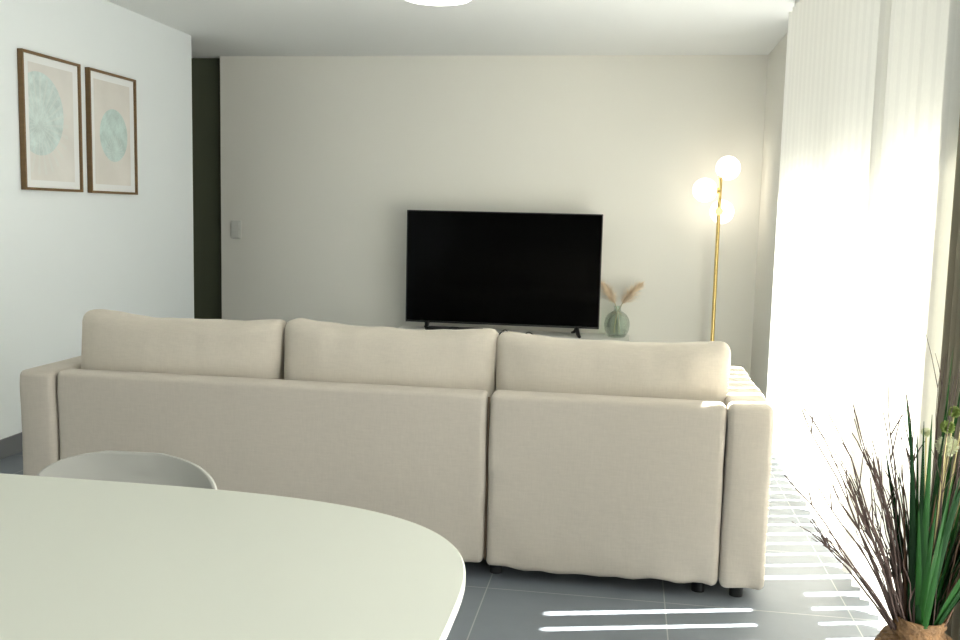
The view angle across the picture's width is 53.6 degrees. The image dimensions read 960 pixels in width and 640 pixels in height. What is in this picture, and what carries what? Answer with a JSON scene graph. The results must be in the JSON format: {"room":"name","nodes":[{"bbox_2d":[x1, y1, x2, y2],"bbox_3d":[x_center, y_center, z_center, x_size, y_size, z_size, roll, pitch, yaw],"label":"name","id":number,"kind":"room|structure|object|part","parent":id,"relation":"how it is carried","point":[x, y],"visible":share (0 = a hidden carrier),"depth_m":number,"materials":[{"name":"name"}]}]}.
{"room":"living room","nodes":[
{"label":"living room","id":0,"kind":"room"},
{"bbox_2d":[0,0,193,439],"bbox_3d":[-2.885,-0.266,2.207,0.160,2.500,9.500,2,6,9],"label":"wall","id":1,"kind":"structure","parent":0,"point":[64,256],"depth_m":5.51,"materials":[{"name":"white paint"}]},
{"bbox_2d":[0,432,22,459],"bbox_3d":[-2.828,0.930,2.328,0.012,0.100,9.500,2,6,9],"label":"baseboard","id":2,"kind":"structure","parent":1,"relation":"attached to","point":[11,445],"depth_m":4.90,"materials":[{"name":"grey"}]},
{"bbox_2d":[17,48,83,191],"bbox_3d":[-2.309,-1.056,5.128,0.028,0.713,0.527,2,6,9],"label":"framed print","id":3,"kind":"object","parent":1,"relation":"hanging from","point":[49,87],"visible":1,"depth_m":5.10,"materials":[{"name":"beige paper"}]},
{"bbox_2d":[85,67,137,194],"bbox_3d":[-2.214,-1.120,5.730,0.028,0.713,0.527,2,6,9],"label":"framed print","id":4,"kind":"object","parent":1,"relation":"hanging from","point":[111,100],"visible":1,"depth_m":5.71,"materials":[{"name":"beige paper"}]},
{"bbox_2d":[0,450,879,639],"bbox_3d":[-1.768,0.981,3.083,6.855,0.120,11.500,2,6,9],"label":"floor","id":5,"kind":"structure","parent":0,"point":[806,593],"depth_m":3.22,"materials":[{"name":"grey tile"}]},
{"bbox_2d":[36,450,216,488],"bbox_3d":[-0.812,0.697,1.936,0.434,0.750,0.505,2,6,6],"label":"dining chair","id":6,"kind":"object","parent":5,"relation":"on","point":[118,466],"visible":0.16,"depth_m":2.13,"materials":[{"name":"grey plastic"}]},
{"bbox_2d":[0,473,465,639],"bbox_3d":[-0.920,0.748,1.465,1.760,0.747,1.040,2,6,9],"label":"dining table","id":7,"kind":"object","parent":5,"relation":"on","point":[81,559],"visible":1,"depth_m":1.47,"materials":[{"name":"grey laminate"}]},
{"bbox_2d":[20,356,773,596],"bbox_3d":[-0.271,0.494,4.132,2.761,0.682,1.514,2,6,9],"label":"sofa","id":8,"kind":"object","parent":5,"relation":"on","point":[626,487],"visible":0.77,"depth_m":3.34,"materials":[{"name":"beige fabric"}]},
{"bbox_3d":[-1.606,0.455,4.035,0.149,0.625,0.907,2,6,9],"label":"armrest","id":9,"kind":"part","parent":8,"relation":"part of","materials":[{"name":"beige fabric"}]},
{"bbox_2d":[81,309,286,379],"bbox_3d":[-1.152,0.196,3.711,0.824,0.449,0.256,2,6,6],"label":"cushion","id":10,"kind":"object","parent":8,"relation":"on","point":[112,340],"visible":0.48,"depth_m":3.59,"materials":[{"name":"beige fabric"}]},
{"bbox_3d":[-0.786,0.530,3.501,1.636,0.624,0.099,2,6,9],"label":"panel","id":11,"kind":"part","parent":8,"relation":"part of","materials":[{"name":"beige fabric"}]},
{"bbox_2d":[284,318,498,427],"bbox_3d":[-0.338,0.231,3.587,0.817,0.445,0.250,2,6,7],"label":"cushion","id":12,"kind":"object","parent":8,"relation":"on","point":[321,351],"visible":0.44,"depth_m":3.47,"materials":[{"name":"beige fabric"}]},
{"bbox_3d":[0.059,0.889,3.468,0.050,0.060,0.050,2,6,9],"label":"leg","id":13,"kind":"part","parent":8,"relation":"part of","materials":[{"name":"black plastic"}]},
{"bbox_3d":[0.429,0.582,3.313,0.808,0.637,0.103,2,6,9],"label":"panel","id":14,"kind":"part","parent":8,"relation":"part of","materials":[{"name":"beige fabric"}]},
{"bbox_2d":[496,331,730,402],"bbox_3d":[0.472,0.277,3.463,0.840,0.444,0.260,3,7,11],"label":"cushion","id":15,"kind":"object","parent":8,"relation":"on","point":[524,362],"visible":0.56,"depth_m":3.35,"materials":[{"name":"beige fabric"}]},
{"bbox_3d":[0.767,0.920,3.339,0.050,0.060,0.050,2,6,9],"label":"leg","id":16,"kind":"part","parent":8,"relation":"part of","materials":[{"name":"black plastic"}]},
{"bbox_3d":[0.891,0.927,3.305,0.050,0.060,0.050,2,6,9],"label":"leg","id":17,"kind":"part","parent":8,"relation":"part of","materials":[{"name":"black plastic"}]},
{"bbox_3d":[0.969,0.558,3.640,0.156,0.642,0.909,2,6,9],"label":"armrest","id":18,"kind":"part","parent":8,"relation":"part of","materials":[{"name":"beige fabric"}]},
{"bbox_2d":[398,325,628,341],"bbox_3d":[0.223,0.302,7.228,1.790,0.395,0.502,2,6,9],"label":"tv stand","id":19,"kind":"object","parent":5,"relation":"on","point":[588,336],"visible":0.03,"depth_m":7.24,"materials":[{"name":"white paint"}]},
{"bbox_2d":[427,326,482,329],"bbox_3d":[-0.189,0.078,7.125,0.420,0.053,0.080,2,6,9],"label":"soundbar","id":20,"kind":"object","parent":19,"relation":"on","point":[428,327],"visible":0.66,"depth_m":7.10,"materials":[{"name":"black plastic"}]},
{"bbox_2d":[406,210,602,337],"bbox_3d":[0.167,-0.356,7.184,1.484,0.916,0.257,2,6,9],"label":"television","id":21,"kind":"object","parent":19,"relation":"on","point":[463,267],"visible":0.99,"depth_m":7.18,"materials":[{"name":"black plastic"}]},
{"bbox_2d":[604,309,629,337],"bbox_3d":[1.034,0.010,7.169,0.194,0.234,0.194,2,6,9],"label":"glass vase","id":22,"kind":"object","parent":19,"relation":"on","point":[614,309],"visible":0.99,"depth_m":7.16,"materials":[{"name":"green glass"}]},
{"bbox_2d":[601,281,619,332],"bbox_3d":[0.966,-0.112,7.179,0.189,0.413,0.170,6,8,35],"label":"pampas plume","id":23,"kind":"object","parent":22,"relation":"in","point":[610,296],"visible":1,"depth_m":7.15,"materials":[{"name":"beige plant"}]},
{"bbox_2d":[614,279,645,328],"bbox_3d":[1.143,-0.108,7.123,0.216,0.425,0.211,-1,7,-22],"label":"pampas plume","id":24,"kind":"object","parent":22,"relation":"in","point":[626,298],"visible":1,"depth_m":7.10,"materials":[{"name":"beige plant"}]},
{"bbox_2d":[693,156,740,340],"bbox_3d":[1.704,-0.308,6.903,0.340,1.748,0.278,-2,7,-27],"label":"floor lamp","id":25,"kind":"object","parent":5,"relation":"on","point":[727,167],"visible":0.94,"depth_m":6.82,"materials":[{"name":"gold metal"}]},
{"bbox_3d":[1.619,-0.935,6.842,0.172,0.172,0.172,2,6,9],"label":"globe","id":26,"kind":"part","parent":25,"relation":"part of","materials":[{"name":"white glass"}]},
{"bbox_2d":[715,207,722,214],"bbox_3d":[1.718,-0.780,6.828,0.056,0.056,0.030,2,6,9],"label":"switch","id":27,"kind":"object","parent":25,"relation":"attached to","point":[719,210],"depth_m":6.81,"materials":[{"name":"gold metal"}]},
{"bbox_3d":[1.765,-0.789,6.934,0.172,0.172,0.172,2,6,9],"label":"globe","id":28,"kind":"part","parent":25,"relation":"part of","materials":[{"name":"white glass"}]},
{"bbox_3d":[1.779,-1.089,6.810,0.172,0.172,0.172,2,6,9],"label":"globe","id":29,"kind":"part","parent":25,"relation":"part of","materials":[{"name":"white glass"}]},
{"bbox_2d":[784,331,959,639],"bbox_3d":[0.898,0.557,2.056,0.497,1.074,0.320,2,6,9],"label":"grass plant","id":30,"kind":"object","parent":5,"relation":"on","point":[927,592],"visible":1,"depth_m":2.04,"materials":[{"name":"green plant"}]},
{"bbox_3d":[0.945,0.498,2.139,0.014,0.407,0.123,-1,7,-23],"label":"blade","id":31,"kind":"part","parent":30,"relation":"part of","materials":[{"name":"green plant"}]},
{"bbox_3d":[0.927,0.454,2.095,0.090,0.502,0.044,2,6,9],"label":"blade","id":32,"kind":"part","parent":30,"relation":"part of","materials":[{"name":"green plant"}]},
{"bbox_3d":[0.929,0.530,2.103,0.076,0.350,0.014,7,9,43],"label":"blade","id":33,"kind":"part","parent":30,"relation":"part of","materials":[{"name":"green plant"}]},
{"bbox_3d":[0.948,0.492,2.130,0.010,0.420,0.100,-1,7,-18],"label":"blade","id":34,"kind":"part","parent":30,"relation":"part of","materials":[{"name":"green plant"}]},
{"bbox_3d":[0.915,0.472,2.049,0.055,0.477,0.014,-2,7,-25],"label":"blade","id":35,"kind":"part","parent":30,"relation":"part of","materials":[{"name":"brown plant"}]},
{"bbox_3d":[0.941,0.413,2.084,0.048,0.587,0.045,2,6,9],"label":"blade","id":36,"kind":"part","parent":30,"relation":"part of","materials":[{"name":"green plant"}]},
{"bbox_3d":[0.913,0.453,2.014,0.065,0.521,0.097,2,6,9],"label":"blade","id":37,"kind":"part","parent":30,"relation":"part of","materials":[{"name":"green plant"}]},
{"bbox_3d":[0.957,0.869,2.103,0.244,0.447,0.244,2,6,9],"label":"pot","id":38,"kind":"part","parent":30,"relation":"part of","materials":[{"name":"brown wicker"}]},
{"bbox_3d":[0.932,0.455,2.041,0.038,0.514,0.010,-4,9,-41],"label":"blade","id":39,"kind":"part","parent":30,"relation":"part of","materials":[{"name":"green plant"}]},
{"bbox_3d":[0.919,0.545,1.993,0.013,0.344,0.169,5,8,32],"label":"blade","id":40,"kind":"part","parent":30,"relation":"part of","materials":[{"name":"green plant"}]},
{"bbox_3d":[0.924,0.458,1.992,0.013,0.517,0.106,6,8,37],"label":"blade","id":41,"kind":"part","parent":30,"relation":"part of","materials":[{"name":"green plant"}]},
{"bbox_3d":[0.944,0.498,2.015,0.024,0.434,0.048,2,6,9],"label":"blade","id":42,"kind":"part","parent":30,"relation":"part of","materials":[{"name":"green plant"}]},
{"bbox_3d":[0.951,0.472,2.033,0.071,0.482,0.003,-5,9,-42],"label":"flower stem","id":43,"kind":"part","parent":30,"relation":"part of","materials":[{"name":"beige"}]},
{"bbox_3d":[0.927,0.448,1.976,0.059,0.541,0.153,2,6,9],"label":"blade","id":44,"kind":"part","parent":30,"relation":"part of","materials":[{"name":"green plant"}]},
{"bbox_3d":[0.935,0.537,1.986,0.039,0.363,0.160,2,6,9],"label":"blade","id":45,"kind":"part","parent":30,"relation":"part of","materials":[{"name":"green plant"}]},
{"bbox_3d":[0.960,0.539,2.036,0.009,0.348,0.028,2,6,9],"label":"blade","id":46,"kind":"part","parent":30,"relation":"part of","materials":[{"name":"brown plant"}]},
{"bbox_3d":[0.945,0.573,1.984,0.016,0.291,0.118,2,6,9],"label":"blade","id":47,"kind":"part","parent":30,"relation":"part of","materials":[{"name":"green plant"}]},
{"bbox_3d":[0.964,0.440,2.023,0.012,0.548,0.053,2,6,9],"label":"blade","id":48,"kind":"part","parent":30,"relation":"part of","materials":[{"name":"green plant"}]},
{"bbox_3d":[0.972,0.466,2.030,0.004,0.496,0.055,2,6,9],"label":"flower stem","id":49,"kind":"part","parent":30,"relation":"part of","materials":[{"name":"beige"}]},
{"bbox_3d":[0.956,0.510,1.995,0.017,0.415,0.124,2,6,9],"label":"blade","id":50,"kind":"part","parent":30,"relation":"part of","materials":[{"name":"green plant"}]},
{"bbox_3d":[0.977,0.519,2.039,0.016,0.388,0.044,0,7,-14],"label":"blade","id":51,"kind":"part","parent":30,"relation":"part of","materials":[{"name":"green plant"}]},
{"bbox_3d":[0.979,0.488,2.046,0.003,0.450,0.029,0,7,-15],"label":"flower stem","id":52,"kind":"part","parent":30,"relation":"part of","materials":[{"name":"beige"}]},
{"bbox_3d":[0.975,0.384,2.037,0.020,0.657,0.018,2,6,9],"label":"blade","id":53,"kind":"part","parent":30,"relation":"part of","materials":[{"name":"green plant"}]},
{"bbox_3d":[1.053,0.473,2.015,0.184,0.488,0.065,2,6,9],"label":"blade","id":54,"kind":"part","parent":30,"relation":"part of","materials":[{"name":"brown plant"}]},
{"bbox_3d":[1.017,0.506,1.997,0.112,0.426,0.110,2,6,9],"label":"blade","id":55,"kind":"part","parent":30,"relation":"part of","materials":[{"name":"green plant"}]},
{"bbox_3d":[0.993,0.479,2.008,0.045,0.475,0.072,2,6,9],"label":"blade","id":56,"kind":"part","parent":30,"relation":"part of","materials":[{"name":"green plant"}]},
{"bbox_3d":[1.057,0.470,2.022,0.179,0.493,0.051,2,6,9],"label":"blade","id":57,"kind":"part","parent":30,"relation":"part of","materials":[{"name":"green plant"}]},
{"bbox_3d":[0.993,0.503,2.005,0.064,0.428,0.092,2,6,9],"label":"blade","id":58,"kind":"part","parent":30,"relation":"part of","materials":[{"name":"green plant"}]},
{"bbox_3d":[1.022,0.485,2.027,0.124,0.461,0.041,2,6,9],"label":"blade","id":59,"kind":"part","parent":30,"relation":"part of","materials":[{"name":"green plant"}]},
{"bbox_3d":[1.019,0.421,2.104,0.078,0.571,0.087,2,6,9],"label":"blade","id":60,"kind":"part","parent":30,"relation":"part of","materials":[{"name":"green plant"}]},
{"bbox_3d":[1.002,0.500,2.041,0.069,0.427,0.003,6,8,34],"label":"flower stem","id":61,"kind":"part","parent":30,"relation":"part of","materials":[{"name":"green plant"}]},
{"bbox_3d":[1.052,0.456,1.979,0.177,0.531,0.117,2,6,9],"label":"blade","id":62,"kind":"part","parent":30,"relation":"part of","materials":[{"name":"green plant"}]},
{"bbox_3d":[1.011,0.539,1.966,0.104,0.366,0.166,2,6,9],"label":"blade","id":63,"kind":"part","parent":30,"relation":"part of","materials":[{"name":"green plant"}]},
{"bbox_3d":[0.960,0.507,1.982,0.022,0.425,0.147,2,6,9],"label":"blade","id":64,"kind":"part","parent":30,"relation":"part of","materials":[{"name":"green plant"}]},
{"bbox_3d":[0.983,0.451,2.039,0.003,0.523,0.036,-2,7,-24],"label":"flower stem","id":65,"kind":"part","parent":30,"relation":"part of","materials":[{"name":"beige plant"}]},
{"bbox_3d":[1.045,0.502,1.949,0.178,0.445,0.167,2,6,9],"label":"blade","id":66,"kind":"part","parent":30,"relation":"part of","materials":[{"name":"green plant"}]},
{"bbox_3d":[1.034,0.489,2.035,0.127,0.452,0.032,2,6,9],"label":"blade","id":67,"kind":"part","parent":30,"relation":"part of","materials":[{"name":"green plant"}]},
{"bbox_3d":[0.971,0.506,2.002,0.030,0.422,0.082,2,6,9],"label":"blade","id":68,"kind":"part","parent":30,"relation":"part of","materials":[{"name":"green plant"}]},
{"bbox_3d":[1.035,0.466,2.107,0.109,0.482,0.098,2,6,9],"label":"blade","id":69,"kind":"part","parent":30,"relation":"part of","materials":[{"name":"green plant"}]},
{"bbox_3d":[0.992,0.425,2.027,0.003,0.579,0.058,-3,8,-32],"label":"flower stem","id":70,"kind":"part","parent":30,"relation":"part of","materials":[{"name":"beige"}]},
{"bbox_2d":[106,0,794,57],"bbox_3d":[-1.707,-1.622,2.790,6.855,0.120,11.500,2,6,9],"label":"ceiling","id":71,"kind":"structure","parent":0,"point":[216,28],"depth_m":6.15,"materials":[{"name":"white paint"}]},
{"bbox_2d":[406,0,470,5],"bbox_3d":[-0.232,-1.755,5.099,0.390,0.064,0.390,2,6,9],"label":"ceiling lamp","id":72,"kind":"object","parent":71,"relation":"attached to","point":[423,2],"visible":1,"depth_m":5.19,"materials":[{"name":"white paint"}]},
{"bbox_2d":[766,0,891,572],"bbox_3d":[1.559,-0.415,4.301,0.111,2.465,2.180,2,6,9],"label":"curtain","id":73,"kind":"object","parent":71,"relation":"hanging from","point":[837,52],"visible":0.83,"depth_m":4.01,"materials":[{"name":"white fabric"}]},
{"bbox_2d":[851,0,959,630],"bbox_3d":[1.332,-0.258,2.862,0.112,2.465,0.742,2,6,9],"label":"curtain","id":74,"kind":"object","parent":71,"relation":"hanging from","point":[922,109],"visible":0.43,"depth_m":2.85,"materials":[{"name":"white fabric"}]},
{"bbox_2d":[930,118,959,639],"bbox_3d":[1.240,-0.194,2.337,0.052,2.480,0.355,2,6,9],"label":"curtain","id":75,"kind":"object","parent":71,"relation":"hanging from","point":[950,340],"visible":0.39,"depth_m":2.49,"materials":[{"name":"brown fabric"}]},
{"bbox_2d":[220,55,767,376],"bbox_3d":[0.148,-0.789,7.486,4.544,2.500,0.180,2,6,9],"label":"wall","id":76,"kind":"structure","parent":0,"point":[325,159],"depth_m":7.34,"materials":[{"name":"white paint"}]},
{"bbox_2d":[191,58,221,318],"bbox_3d":[-2.674,-0.901,7.909,1.155,2.498,0.119,2,6,9],"label":"door","id":77,"kind":"structure","parent":76,"relation":"in","point":[206,139],"depth_m":7.83,"materials":[{"name":"grey paint"}]},
{"bbox_2d":[231,220,240,238],"bbox_3d":[-1.985,-0.736,7.729,0.086,0.146,0.013,2,6,9],"label":"light switch","id":78,"kind":"object","parent":76,"relation":"attached to","point":[235,225],"visible":1,"depth_m":7.72,"materials":[{"name":"white plastic"}]},
{"bbox_2d":[750,32,787,397],"bbox_3d":[2.122,-0.620,6.395,0.300,2.500,1.390,2,6,9],"label":"wall","id":79,"kind":"structure","parent":0,"point":[776,67],"depth_m":6.62,"materials":[{"name":"white paint"}]}
]}

